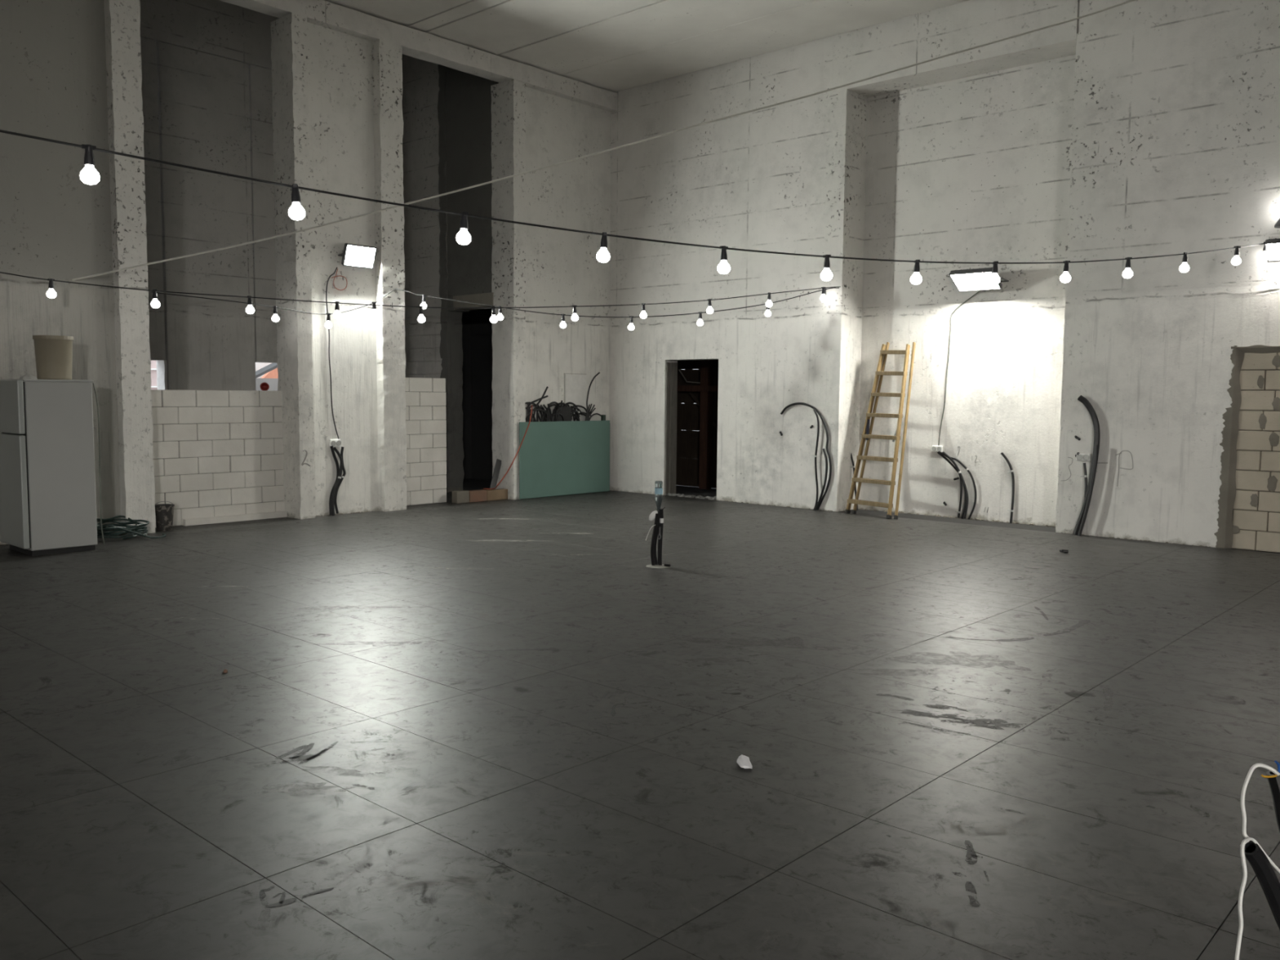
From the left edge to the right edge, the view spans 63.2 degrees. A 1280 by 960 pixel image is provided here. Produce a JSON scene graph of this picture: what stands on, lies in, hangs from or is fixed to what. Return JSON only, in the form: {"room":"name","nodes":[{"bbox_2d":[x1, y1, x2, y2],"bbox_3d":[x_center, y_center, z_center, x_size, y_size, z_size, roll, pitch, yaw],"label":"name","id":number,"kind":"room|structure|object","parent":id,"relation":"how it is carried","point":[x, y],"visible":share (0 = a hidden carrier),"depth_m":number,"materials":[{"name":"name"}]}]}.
{"room":"unfinished warehouse hall","nodes":[
{"label":"unfinished warehouse hall","id":0,"kind":"room"},
{"bbox_2d":[139,0,279,391],"bbox_3d":[-4.898,-3.469,14.746,3.230,7.600,9.300,5,6,42],"label":"wall","id":1,"kind":"structure","parent":0,"point":[206,64],"depth_m":15.12,"materials":[{"name":"concrete"}]},
{"bbox_2d":[156,292,247,303],"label":"string light","id":2,"kind":"object","parent":1,"relation":"hanging from","point":[157,292],"depth_m":11.86,"materials":[{"name":"black rubber"}]},
{"bbox_2d":[151,389,287,528],"bbox_3d":[-5.189,-0.283,12.601,0.266,1.600,1.830,5,6,42],"label":"wall","id":3,"kind":"structure","parent":0,"point":[218,455],"depth_m":12.60,"materials":[{"name":"brick"}]},
{"bbox_2d":[260,382,269,391],"bbox_3d":[-4.719,-1.173,13.088,0.108,0.110,0.140,-1,5,-19],"label":"pot","id":4,"kind":"object","parent":3,"relation":"on","point":[264,386],"visible":1,"depth_m":13.06,"materials":[{"name":"red plastic"}]},
{"bbox_2d":[0,0,611,544],"bbox_3d":[-7.958,-2.376,9.025,0.523,6.355,22.020,5,6,42],"label":"wall","id":5,"kind":"structure","parent":0,"point":[71,72],"depth_m":13.07,"materials":[{"name":"concrete"}]},
{"bbox_2d":[252,303,333,328],"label":"string light","id":6,"kind":"object","parent":5,"relation":"hanging from","point":[328,324],"depth_m":12.62,"materials":[{"name":"black rubber"}]},
{"bbox_2d":[271,306,279,321],"bbox_3d":[-4.377,-1.994,12.500,0.089,0.191,0.089,5,6,42],"label":"bulb","id":7,"kind":"object","parent":6,"relation":"attached to","point":[275,317],"depth_m":12.48,"materials":[{"name":"white"}]},
{"bbox_2d":[324,313,332,328],"bbox_3d":[-3.903,-1.993,13.037,0.088,0.191,0.088,5,6,42],"label":"bulb","id":8,"kind":"object","parent":6,"relation":"attached to","point":[328,325],"depth_m":13.02,"materials":[{"name":"white"}]},
{"bbox_2d":[328,439,341,447],"bbox_3d":[-3.941,-0.477,13.456,0.044,0.100,0.150,5,6,42],"label":"wall outlet","id":9,"kind":"object","parent":5,"relation":"attached to","point":[335,442],"visible":1,"depth_m":13.44,"materials":[{"name":"white plastic"}]},
{"bbox_2d":[325,243,377,439],"bbox_3d":[-3.710,-1.729,13.469,0.194,2.600,0.663,5,6,42],"label":"floodlight","id":10,"kind":"object","parent":5,"relation":"attached to","point":[353,255],"visible":0.97,"depth_m":13.37,"materials":[{"name":"grey metal"}]},
{"bbox_2d":[219,0,617,111],"bbox_3d":[-7.853,-5.465,8.691,0.285,0.276,22.010,5,6,42],"label":"beam","id":11,"kind":"structure","parent":5,"relation":"on","point":[415,43],"depth_m":14.10,"materials":[{"name":"concrete"}]},
{"bbox_2d":[509,308,572,328],"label":"string light","id":12,"kind":"object","parent":5,"relation":"hanging from","point":[562,325],"depth_m":13.97,"materials":[{"name":"black rubber"}]},
{"bbox_2d":[497,306,503,320],"bbox_3d":[-1.872,-2.231,13.930,0.088,0.191,0.088,5,6,42],"label":"bulb","id":13,"kind":"object","parent":12,"relation":"attached to","point":[500,317],"depth_m":13.91,"materials":[{"name":"white"}]},
{"bbox_2d":[560,314,566,328],"bbox_3d":[-1.034,-2.136,13.997,0.088,0.191,0.088,5,6,42],"label":"bulb","id":14,"kind":"object","parent":12,"relation":"attached to","point":[562,325],"depth_m":13.97,"materials":[{"name":"white"}]},
{"bbox_2d":[564,373,586,421],"bbox_3d":[-1.033,-1.319,16.617,0.019,0.759,0.492,5,6,42],"label":"panel","id":15,"kind":"object","parent":5,"relation":"attached to","point":[575,385],"visible":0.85,"depth_m":16.62,"materials":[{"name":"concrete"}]},
{"bbox_2d":[577,315,640,330],"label":"string light","id":16,"kind":"object","parent":5,"relation":"hanging from","point":[631,326],"depth_m":14.02,"materials":[{"name":"black rubber"}]},
{"bbox_2d":[627,315,634,330],"bbox_3d":[-0.118,-2.116,14.047,0.089,0.191,0.089,5,6,42],"label":"bulb","id":17,"kind":"object","parent":16,"relation":"attached to","point":[631,326],"depth_m":14.03,"materials":[{"name":"white"}]},
{"bbox_2d":[404,377,446,506],"bbox_3d":[-3.237,-0.548,14.780,0.204,1.800,1.060,5,6,42],"label":"wall","id":18,"kind":"structure","parent":0,"point":[425,397],"depth_m":14.84,"materials":[{"name":"brick"}]},
{"bbox_2d":[401,53,498,492],"bbox_3d":[-2.619,-3.568,17.389,3.050,7.400,2.123,5,6,42],"label":"wall","id":19,"kind":"structure","parent":0,"point":[446,111],"depth_m":16.60,"materials":[{"name":"concrete"}]},
{"bbox_2d":[340,288,503,320],"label":"string light","id":20,"kind":"object","parent":19,"relation":"hanging from","point":[374,313],"depth_m":13.84,"materials":[{"name":"black rubber"}]},
{"bbox_2d":[370,302,377,316],"bbox_3d":[-3.449,-2.216,13.515,0.088,0.191,0.088,5,6,42],"label":"bulb","id":21,"kind":"object","parent":20,"relation":"attached to","point":[374,313],"depth_m":13.49,"materials":[{"name":"white"}]},
{"bbox_2d":[420,294,426,309],"bbox_3d":[-2.882,-2.370,13.861,0.088,0.191,0.088,5,6,42],"label":"bulb","id":22,"kind":"object","parent":20,"relation":"attached to","point":[424,304],"depth_m":13.84,"materials":[{"name":"white"}]},
{"bbox_2d":[0,484,1279,959],"bbox_3d":[-0.986,1.313,4.154,25.200,0.121,25.399,5,6,42],"label":"floor","id":23,"kind":"structure","parent":0,"point":[491,730],"depth_m":4.85,"materials":[{"name":"concrete"}]},
{"bbox_2d":[0,378,97,555],"bbox_3d":[-5.898,-0.146,10.324,0.693,1.690,0.710,5,6,42],"label":"refrigerator","id":24,"kind":"object","parent":23,"relation":"on","point":[48,500],"visible":1,"depth_m":10.08,"materials":[{"name":"white metal"}]},
{"bbox_2d":[18,373,37,379],"bbox_3d":[-5.894,-0.996,10.040,0.114,0.050,0.164,5,6,42],"label":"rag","id":25,"kind":"object","parent":24,"relation":"on","point":[28,376],"visible":0.92,"depth_m":10.01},
{"bbox_2d":[32,335,73,379],"bbox_3d":[-5.802,-1.208,10.306,0.356,0.430,0.356,5,6,42],"label":"pail","id":26,"kind":"object","parent":24,"relation":"on","point":[53,353],"visible":0.91,"depth_m":10.18,"materials":[{"name":"beige plastic"}]},
{"bbox_2d":[93,382,104,546],"bbox_3d":[-5.420,-0.143,10.463,0.044,1.653,0.234,-1,5,-15],"label":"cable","id":27,"kind":"object","parent":24,"relation":"attached to","point":[93,383],"visible":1,"depth_m":10.39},
{"bbox_2d":[96,515,165,539],"bbox_3d":[-5.596,0.519,11.263,0.832,0.228,0.499,-3,6,-36],"label":"hose","id":28,"kind":"object","parent":23,"relation":"on","point":[140,528],"visible":0.7,"depth_m":11.22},
{"bbox_2d":[154,501,174,531],"bbox_3d":[-5.440,0.408,11.899,0.224,0.334,0.232,5,6,42],"label":"bucket","id":29,"kind":"object","parent":23,"relation":"on","point":[163,512],"visible":0.9,"depth_m":11.83,"materials":[{"name":"metal"}]},
{"bbox_2d":[328,445,339,515],"bbox_3d":[-3.957,0.001,13.471,0.038,0.898,0.155,5,6,42],"label":"conduit","id":30,"kind":"object","parent":23,"relation":"on","point":[331,446],"visible":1,"depth_m":13.45,"materials":[{"name":"black plastic"}]},
{"bbox_2d":[331,447,342,515],"bbox_3d":[-3.930,0.014,13.470,0.082,0.886,0.174,5,6,42],"label":"conduit","id":31,"kind":"object","parent":23,"relation":"on","point":[335,450],"visible":1,"depth_m":13.44,"materials":[{"name":"black plastic"}]},
{"bbox_2d":[333,446,346,513],"bbox_3d":[-3.910,0.001,13.522,0.080,0.867,0.176,5,6,42],"label":"conduit","id":32,"kind":"object","parent":23,"relation":"on","point":[342,447],"visible":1,"depth_m":13.49,"materials":[{"name":"black plastic"}]},
{"bbox_2d":[452,490,469,503],"bbox_3d":[-2.603,0.246,15.108,0.120,0.175,0.230,5,6,42],"label":"brick","id":33,"kind":"object","parent":23,"relation":"on","point":[458,496],"visible":1,"depth_m":15.05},
{"bbox_2d":[468,489,486,502],"bbox_3d":[-2.413,0.235,15.317,0.120,0.165,0.325,5,6,42],"label":"brick","id":34,"kind":"object","parent":23,"relation":"on","point":[475,495],"visible":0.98,"depth_m":15.27,"materials":[{"name":"ceramic"}]},
{"bbox_2d":[489,458,501,488],"bbox_3d":[-2.190,-0.007,15.690,0.020,0.619,0.285,5,6,42],"label":"bar","id":35,"kind":"object","parent":23,"relation":"on","point":[498,464],"visible":0.58,"depth_m":15.69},
{"bbox_2d":[486,488,507,501],"bbox_3d":[-2.154,0.219,15.602,0.120,0.155,0.435,5,6,42],"label":"brick","id":36,"kind":"object","parent":23,"relation":"on","point":[495,494],"visible":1,"depth_m":15.54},
{"bbox_2d":[483,404,532,489],"bbox_3d":[-1.974,-0.493,15.652,0.421,1.265,0.723,5,6,42],"label":"cable","id":37,"kind":"object","parent":36,"relation":"on","point":[531,405],"visible":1,"depth_m":15.57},
{"bbox_2d":[526,395,547,422],"bbox_3d":[-1.579,-0.513,15.959,0.049,1.567,0.428,5,6,42],"label":"conduit","id":38,"kind":"object","parent":23,"relation":"on","point":[544,397],"visible":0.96,"depth_m":15.79,"materials":[{"name":"black plastic"}]},
{"bbox_2d":[530,386,548,422],"bbox_3d":[-1.540,-0.584,15.982,0.027,1.704,0.346,5,6,42],"label":"conduit","id":39,"kind":"object","parent":23,"relation":"on","point":[547,387],"visible":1,"depth_m":15.90,"materials":[{"name":"black plastic"}]},
{"bbox_2d":[519,420,609,499],"bbox_3d":[-1.150,-0.338,16.308,0.026,1.165,1.960,5,6,42],"label":"board","id":40,"kind":"object","parent":23,"relation":"on","point":[557,458],"visible":1,"depth_m":16.25,"materials":[{"name":"green paper"}]},
{"bbox_2d":[556,412,579,421],"bbox_3d":[-1.136,-0.421,16.433,0.496,1.313,0.030,-4,7,-44],"label":"conduit","id":41,"kind":"object","parent":23,"relation":"on","point":[577,418],"visible":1,"depth_m":16.45,"materials":[{"name":"black plastic"}]},
{"bbox_2d":[554,406,571,421],"bbox_3d":[-1.214,-0.905,16.358,0.100,0.485,0.290,5,6,42],"label":"roll","id":42,"kind":"object","parent":41,"relation":"on","point":[565,411],"visible":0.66,"depth_m":16.32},
{"bbox_2d":[585,372,599,421],"bbox_3d":[-0.888,-0.757,16.686,0.023,1.950,0.678,5,6,42],"label":"conduit","id":43,"kind":"object","parent":23,"relation":"on","point":[598,372],"visible":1,"depth_m":16.69,"materials":[{"name":"black plastic"}]},
{"bbox_2d":[645,564,671,568],"bbox_3d":[0.174,0.800,9.707,0.240,0.008,0.234,5,6,42],"label":"plaster patch","id":44,"kind":"object","parent":23,"relation":"on","point":[647,566],"visible":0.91,"depth_m":9.66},
{"bbox_2d":[650,513,658,565],"bbox_3d":[0.135,0.559,9.694,0.077,0.501,0.034,0,5,0],"label":"conduit","id":45,"kind":"object","parent":44,"relation":"on","point":[656,518],"visible":1,"depth_m":9.68,"materials":[{"name":"black plastic"}]},
{"bbox_2d":[648,510,657,520],"bbox_3d":[0.124,0.332,9.675,0.082,0.098,0.020,0,5,-4],"label":"tag","id":46,"kind":"object","parent":45,"relation":"hanging from","point":[652,515],"visible":1,"depth_m":9.67,"materials":[{"name":"paper"}]},
{"bbox_2d":[653,509,659,564],"bbox_3d":[0.152,0.541,9.722,0.069,0.543,0.034,0,5,0],"label":"conduit","id":47,"kind":"object","parent":44,"relation":"on","point":[658,526],"visible":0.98,"depth_m":9.71,"materials":[{"name":"black plastic"}]},
{"bbox_2d":[654,480,662,511],"bbox_3d":[0.174,0.152,9.680,0.074,0.285,0.074,5,6,42],"label":"bottle","id":48,"kind":"object","parent":47,"relation":"on","point":[658,484],"visible":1,"depth_m":9.65,"materials":[{"name":"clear plastic"}]},
{"bbox_2d":[658,508,663,565],"bbox_3d":[0.195,0.537,9.702,0.042,0.535,0.035,2,5,20],"label":"conduit","id":49,"kind":"object","parent":44,"relation":"on","point":[661,513],"visible":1,"depth_m":9.69,"materials":[{"name":"black plastic"}]},
{"bbox_2d":[736,754,752,768],"bbox_3d":[0.449,1.215,4.501,0.061,0.043,0.113,0,5,-7],"label":"paper scrap","id":50,"kind":"object","parent":23,"relation":"on","point":[744,762],"visible":1,"depth_m":4.48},
{"bbox_2d":[780,402,831,510],"bbox_3d":[2.327,-0.323,14.658,0.868,1.537,0.032,5,6,42],"label":"conduit","id":51,"kind":"object","parent":23,"relation":"on","point":[794,403],"visible":0.98,"depth_m":14.43,"materials":[{"name":"black plastic"}]},
{"bbox_2d":[812,408,819,510],"bbox_3d":[2.447,-0.265,14.518,0.114,1.443,0.033,5,6,42],"label":"conduit","id":52,"kind":"object","parent":23,"relation":"on","point":[814,410],"visible":0.98,"depth_m":14.50,"materials":[{"name":"black plastic"}]},
{"bbox_2d":[814,448,827,510],"bbox_3d":[2.517,0.009,14.469,0.206,0.903,0.032,5,6,42],"label":"conduit","id":53,"kind":"object","parent":23,"relation":"on","point":[824,450],"visible":0.94,"depth_m":14.41,"materials":[{"name":"black plastic"}]},
{"bbox_2d":[850,453,857,511],"bbox_3d":[2.995,0.026,14.590,0.177,0.882,0.033,5,6,42],"label":"conduit","id":54,"kind":"object","parent":23,"relation":"on","point":[851,457],"visible":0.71,"depth_m":14.57,"materials":[{"name":"black plastic"}]},
{"bbox_2d":[844,342,915,519],"bbox_3d":[3.262,-0.689,13.967,0.838,2.346,0.793,5,6,42],"label":"ladder","id":55,"kind":"object","parent":23,"relation":"on","point":[867,434],"visible":1,"depth_m":13.95,"materials":[{"name":"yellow wood"}]},
{"bbox_2d":[937,452,962,517],"bbox_3d":[4.105,0.060,13.811,0.370,0.864,0.033,5,6,42],"label":"conduit","id":56,"kind":"object","parent":23,"relation":"on","point":[942,455],"visible":1,"depth_m":13.72,"materials":[{"name":"black plastic"}]},
{"bbox_2d":[937,450,966,519],"bbox_3d":[4.127,0.067,13.765,0.420,0.885,0.028,5,6,42],"label":"conduit","id":57,"kind":"object","parent":23,"relation":"on","point":[939,451],"visible":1,"depth_m":13.66,"materials":[{"name":"black plastic"}]},
{"bbox_2d":[942,451,968,518],"bbox_3d":[4.149,0.064,13.710,0.386,0.866,0.033,5,6,42],"label":"conduit","id":58,"kind":"object","parent":23,"relation":"on","point":[943,452],"visible":1,"depth_m":13.63,"materials":[{"name":"black plastic"}]},
{"bbox_2d":[943,451,977,519],"bbox_3d":[4.205,0.077,13.708,0.490,0.886,0.033,5,6,42],"label":"conduit","id":59,"kind":"object","parent":23,"relation":"on","point":[953,458],"visible":1,"depth_m":13.59,"materials":[{"name":"black plastic"}]},
{"bbox_2d":[1000,452,1014,523],"bbox_3d":[4.685,0.100,13.286,0.200,0.904,0.038,5,6,42],"label":"conduit","id":60,"kind":"object","parent":23,"relation":"on","point":[1011,471],"visible":1,"depth_m":13.23,"materials":[{"name":"black plastic"}]},
{"bbox_2d":[1080,462,1087,502],"bbox_3d":[5.133,0.228,12.121,0.139,0.861,0.035,5,6,42],"label":"conduit","id":61,"kind":"object","parent":23,"relation":"on","point":[1085,476],"visible":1,"depth_m":12.06,"materials":[{"name":"black plastic"}]},
{"bbox_2d":[1072,395,1099,534],"bbox_3d":[5.175,-0.152,12.061,0.269,1.656,0.068,5,6,42],"label":"conduit","id":62,"kind":"object","parent":23,"relation":"on","point":[1084,401],"visible":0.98,"depth_m":11.99,"materials":[{"name":"black plastic"}]},
{"bbox_2d":[1077,444,1097,535],"bbox_3d":[5.164,0.128,12.011,0.185,1.084,0.040,5,6,42],"label":"conduit","id":63,"kind":"object","parent":23,"relation":"on","point":[1095,446],"visible":1,"depth_m":11.97,"materials":[{"name":"black plastic"}]},
{"bbox_2d":[1244,840,1279,929],"bbox_3d":[1.697,1.138,2.655,0.571,0.559,0.076,-3,6,-33],"label":"conduit","id":64,"kind":"object","parent":23,"relation":"on","point":[1267,877],"visible":0.91,"depth_m":2.52,"materials":[{"name":"black plastic"}]},
{"bbox_2d":[1235,763,1279,959],"bbox_3d":[1.500,1.030,2.522,0.240,0.707,0.050,-2,5,-28],"label":"cord","id":65,"kind":"object","parent":64,"relation":"hanging from","point":[1254,766],"visible":1,"depth_m":2.47,"materials":[{"name":"plastic"}]},
{"bbox_2d":[1266,768,1279,833],"bbox_3d":[1.757,1.052,2.645,0.560,0.733,0.067,-2,5,-29],"label":"conduit","id":66,"kind":"object","parent":23,"relation":"on","point":[1274,782],"visible":0.91,"depth_m":2.50,"materials":[{"name":"black plastic"}]},
{"bbox_2d":[324,0,968,92],"bbox_3d":[-0.041,-5.132,1.768,21.800,0.300,23.735,5,6,42],"label":"ceiling","id":67,"kind":"structure","parent":0,"point":[614,46],"depth_m":13.70,"materials":[{"name":"concrete"}]},
{"bbox_2d":[608,0,1279,552],"bbox_3d":[7.464,-2.446,10.380,21.500,6.549,0.827,5,6,42],"label":"wall","id":68,"kind":"structure","parent":0,"point":[1139,128],"depth_m":13.29,"materials":[{"name":"concrete"}]},
{"bbox_2d":[0,271,840,323],"bbox_3d":[-1.850,-2.146,12.092,9.840,0.688,0.114,-2,5,-25],"label":"string light","id":69,"kind":"object","parent":68,"relation":"attached to","point":[51,293],"visible":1,"depth_m":11.76,"materials":[{"name":"black rubber"}]},
{"bbox_2d":[46,278,56,297],"bbox_3d":[-5.807,-1.889,10.268,0.088,0.191,0.088,5,6,42],"label":"bulb","id":70,"kind":"object","parent":69,"relation":"attached to","point":[51,293],"depth_m":10.25,"materials":[{"name":"white"}]},
{"bbox_2d":[151,288,159,308],"bbox_3d":[-4.961,-1.855,10.657,0.089,0.191,0.089,5,6,42],"label":"bulb","id":71,"kind":"object","parent":69,"relation":"attached to","point":[155,304],"depth_m":10.64,"materials":[{"name":"white"}]},
{"bbox_2d":[245,295,254,314],"bbox_3d":[-4.138,-1.857,11.044,0.088,0.191,0.088,5,6,42],"label":"bulb","id":72,"kind":"object","parent":69,"relation":"attached to","point":[250,309],"depth_m":11.02,"materials":[{"name":"white"}]},
{"bbox_2d":[333,301,341,319],"bbox_3d":[-3.322,-1.861,11.419,0.089,0.191,0.089,5,6,42],"label":"bulb","id":73,"kind":"object","parent":69,"relation":"attached to","point":[337,315],"depth_m":11.40,"materials":[{"name":"white"}]},
{"bbox_2d":[417,306,425,323],"bbox_3d":[-2.482,-1.880,11.823,0.089,0.191,0.089,5,6,42],"label":"bulb","id":74,"kind":"object","parent":69,"relation":"attached to","point":[421,319],"depth_m":11.80,"materials":[{"name":"white"}]},
{"bbox_2d":[489,306,497,323],"bbox_3d":[-1.710,-1.930,12.172,0.088,0.191,0.088,5,6,42],"label":"bulb","id":75,"kind":"object","parent":69,"relation":"attached to","point":[493,318],"depth_m":12.15,"materials":[{"name":"white"}]},
{"bbox_2d":[571,305,578,320],"bbox_3d":[-0.789,-2.017,12.596,0.088,0.191,0.088,5,6,42],"label":"bulb","id":76,"kind":"object","parent":69,"relation":"attached to","point":[574,317],"depth_m":12.57,"materials":[{"name":"white"}]},
{"bbox_2d":[640,302,646,318],"bbox_3d":[0.043,-2.108,12.981,0.088,0.191,0.088,5,6,42],"label":"bulb","id":77,"kind":"object","parent":69,"relation":"attached to","point":[643,315],"depth_m":12.96,"materials":[{"name":"white"}]},
{"bbox_2d":[706,298,713,314],"bbox_3d":[0.898,-2.228,13.363,0.088,0.191,0.088,5,6,42],"label":"bulb","id":78,"kind":"object","parent":69,"relation":"attached to","point":[709,310],"depth_m":13.34,"materials":[{"name":"white"}]},
{"bbox_2d":[765,292,772,306],"bbox_3d":[1.703,-2.376,13.735,0.088,0.191,0.088,5,6,42],"label":"bulb","id":79,"kind":"object","parent":69,"relation":"attached to","point":[769,304],"depth_m":13.71,"materials":[{"name":"white"}]},
{"bbox_2d":[820,286,826,301],"bbox_3d":[2.484,-2.516,14.090,0.088,0.191,0.088,5,6,42],"label":"bulb","id":80,"kind":"object","parent":69,"relation":"attached to","point":[823,298],"depth_m":14.07,"materials":[{"name":"white"}]},
{"bbox_2d":[71,0,1137,280],"bbox_3d":[-0.007,-3.695,11.006,11.994,3.266,0.021,0,5,-1],"label":"rope","id":81,"kind":"object","parent":68,"relation":"attached to","point":[1130,1],"visible":1,"depth_m":11.01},
{"bbox_2d":[0,129,1269,284],"bbox_3d":[-0.904,-2.039,6.183,17.423,1.384,0.100,-2,6,-32],"label":"string light","id":82,"kind":"object","parent":68,"relation":"attached to","point":[89,175],"visible":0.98,"depth_m":6.62,"materials":[{"name":"black rubber"}]},
{"bbox_2d":[80,144,99,185],"bbox_3d":[-2.706,-1.548,5.116,0.089,0.191,0.089,5,6,42],"label":"bulb","id":83,"kind":"object","parent":82,"relation":"attached to","point":[89,175],"depth_m":5.09,"materials":[{"name":"white"}]},
{"bbox_2d":[288,183,305,220],"bbox_3d":[-1.859,-1.503,5.636,0.088,0.191,0.088,5,6,42],"label":"bulb","id":84,"kind":"object","parent":82,"relation":"attached to","point":[296,212],"depth_m":5.61,"materials":[{"name":"white"}]},
{"bbox_2d":[456,212,471,244],"bbox_3d":[-1.042,-1.484,6.145,0.088,0.191,0.087,5,6,42],"label":"bulb","id":85,"kind":"object","parent":82,"relation":"attached to","point":[463,237],"depth_m":6.12,"materials":[{"name":"white"}]},
{"bbox_2d":[596,231,609,262],"bbox_3d":[-0.235,-1.485,6.652,0.088,0.191,0.088,5,6,42],"label":"bulb","id":86,"kind":"object","parent":82,"relation":"attached to","point":[602,255],"depth_m":6.63,"materials":[{"name":"white"}]},
{"bbox_2d":[717,245,730,274],"bbox_3d":[0.576,-1.508,7.138,0.088,0.191,0.088,5,6,42],"label":"bulb","id":87,"kind":"object","parent":82,"relation":"attached to","point":[723,268],"depth_m":7.12,"materials":[{"name":"white"}]},
{"bbox_2d":[820,254,832,281],"bbox_3d":[1.369,-1.555,7.635,0.088,0.191,0.088,5,6,42],"label":"bulb","id":88,"kind":"object","parent":82,"relation":"attached to","point":[826,275],"depth_m":7.61,"materials":[{"name":"white"}]},
{"bbox_2d":[910,259,921,284],"bbox_3d":[2.154,-1.619,8.112,0.089,0.191,0.089,5,6,42],"label":"bulb","id":89,"kind":"object","parent":82,"relation":"attached to","point":[916,278],"depth_m":8.09,"materials":[{"name":"white"}]},
{"bbox_2d":[988,261,999,284],"bbox_3d":[2.925,-1.705,8.581,0.089,0.191,0.089,5,6,42],"label":"bulb","id":90,"kind":"object","parent":82,"relation":"attached to","point":[994,279],"depth_m":8.56,"materials":[{"name":"white"}]},
{"bbox_2d":[1059,260,1071,283],"bbox_3d":[3.702,-1.810,9.053,0.089,0.191,0.089,5,6,42],"label":"bulb","id":91,"kind":"object","parent":82,"relation":"attached to","point":[1065,277],"depth_m":9.03,"materials":[{"name":"white"}]},
{"bbox_2d":[1122,257,1133,278],"bbox_3d":[4.458,-1.937,9.510,0.089,0.191,0.089,5,6,42],"label":"bulb","id":92,"kind":"object","parent":82,"relation":"attached to","point":[1127,273],"depth_m":9.49,"materials":[{"name":"white"}]},
{"bbox_2d":[1179,252,1189,272],"bbox_3d":[5.215,-2.082,9.967,0.089,0.191,0.089,5,6,42],"label":"bulb","id":93,"kind":"object","parent":82,"relation":"attached to","point":[1184,268],"depth_m":9.94,"materials":[{"name":"white"}]},
{"bbox_2d":[1231,245,1241,265],"bbox_3d":[5.967,-2.244,10.412,0.089,0.191,0.089,5,6,42],"label":"bulb","id":94,"kind":"object","parent":82,"relation":"attached to","point":[1236,260],"depth_m":10.39,"materials":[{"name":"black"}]},
{"bbox_2d":[1259,241,1269,260],"bbox_3d":[6.420,-2.350,10.692,0.088,0.191,0.089,5,6,42],"label":"bulb","id":95,"kind":"object","parent":82,"relation":"attached to","point":[1264,255],"depth_m":10.67,"materials":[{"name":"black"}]},
{"bbox_2d":[646,311,706,325],"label":"string light","id":96,"kind":"object","parent":68,"relation":"hanging from","point":[700,322],"depth_m":14.07,"materials":[{"name":"black rubber"}]},
{"bbox_2d":[697,311,703,325],"bbox_3d":[0.814,-2.181,14.093,0.088,0.191,0.088,5,6,42],"label":"bulb","id":97,"kind":"object","parent":96,"relation":"attached to","point":[700,322],"depth_m":14.07,"materials":[{"name":"white"}]},
{"bbox_2d":[665,360,718,493],"bbox_3d":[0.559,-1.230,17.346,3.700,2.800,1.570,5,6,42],"label":"doorway","id":98,"kind":"object","parent":68,"relation":"in","point":[691,385],"visible":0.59,"depth_m":17.66,"materials":[{"name":"wood"}]},
{"bbox_2d":[713,303,765,311],"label":"string light","id":99,"kind":"object","parent":68,"relation":"hanging from","point":[762,304],"depth_m":14.11,"materials":[{"name":"black rubber"}]},
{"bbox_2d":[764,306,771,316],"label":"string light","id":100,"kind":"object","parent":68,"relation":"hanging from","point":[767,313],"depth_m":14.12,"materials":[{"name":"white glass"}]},
{"bbox_2d":[764,306,771,316],"bbox_3d":[1.739,-2.314,14.143,0.089,0.191,0.089,5,6,42],"label":"bulb","id":101,"kind":"object","parent":100,"relation":"attached to","point":[767,313],"depth_m":14.12,"materials":[{"name":"white"}]},
{"bbox_2d":[772,287,839,302],"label":"string light","id":102,"kind":"object","parent":68,"relation":"hanging from","point":[825,289],"depth_m":14.15,"materials":[{"name":"black rubber"}]},
{"bbox_2d":[931,445,942,452],"bbox_3d":[3.971,-0.417,13.908,0.143,0.085,0.044,5,6,42],"label":"wall outlet","id":103,"kind":"object","parent":68,"relation":"attached to","point":[935,448],"visible":1,"depth_m":13.89,"materials":[{"name":"white plastic"}]},
{"bbox_2d":[937,266,1008,445],"bbox_3d":[4.165,-1.541,13.344,0.885,2.258,0.488,5,6,42],"label":"floodlight","id":104,"kind":"object","parent":68,"relation":"attached to","point":[974,279],"visible":0.9,"depth_m":13.14,"materials":[{"name":"grey metal"}]},
{"bbox_2d":[1075,453,1091,461],"bbox_3d":[5.153,-0.264,12.097,0.160,0.085,0.044,5,6,42],"label":"wall outlet","id":105,"kind":"object","parent":68,"relation":"attached to","point":[1081,457],"visible":1,"depth_m":12.08,"materials":[{"name":"white plastic"}]},
{"bbox_2d":[1263,238,1279,262],"bbox_3d":[6.578,-2.345,10.552,0.444,0.221,0.238,5,6,42],"label":"floodlight","id":106,"kind":"object","parent":68,"relation":"attached to","point":[1272,246],"visible":0.99,"depth_m":10.61,"materials":[{"name":"grey metal"}]},
{"label":"outside","id":107,"kind":"structure","parent":0,"visible":0},
{"bbox_2d":[255,362,278,391],"bbox_3d":[-9.494,-1.369,18.619,8.500,3.300,18.000,5,6,42],"label":"shed","id":108,"kind":"object","parent":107,"point":[267,372],"visible":0.15,"depth_m":17.70,"materials":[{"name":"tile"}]},
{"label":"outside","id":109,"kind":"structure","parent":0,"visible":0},
{"bbox_2d":[151,360,157,390],"bbox_3d":[-9.720,-1.562,16.676,0.345,3.400,5.850,5,6,42],"label":"building","id":110,"kind":"structure","parent":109,"point":[153,363],"depth_m":17.94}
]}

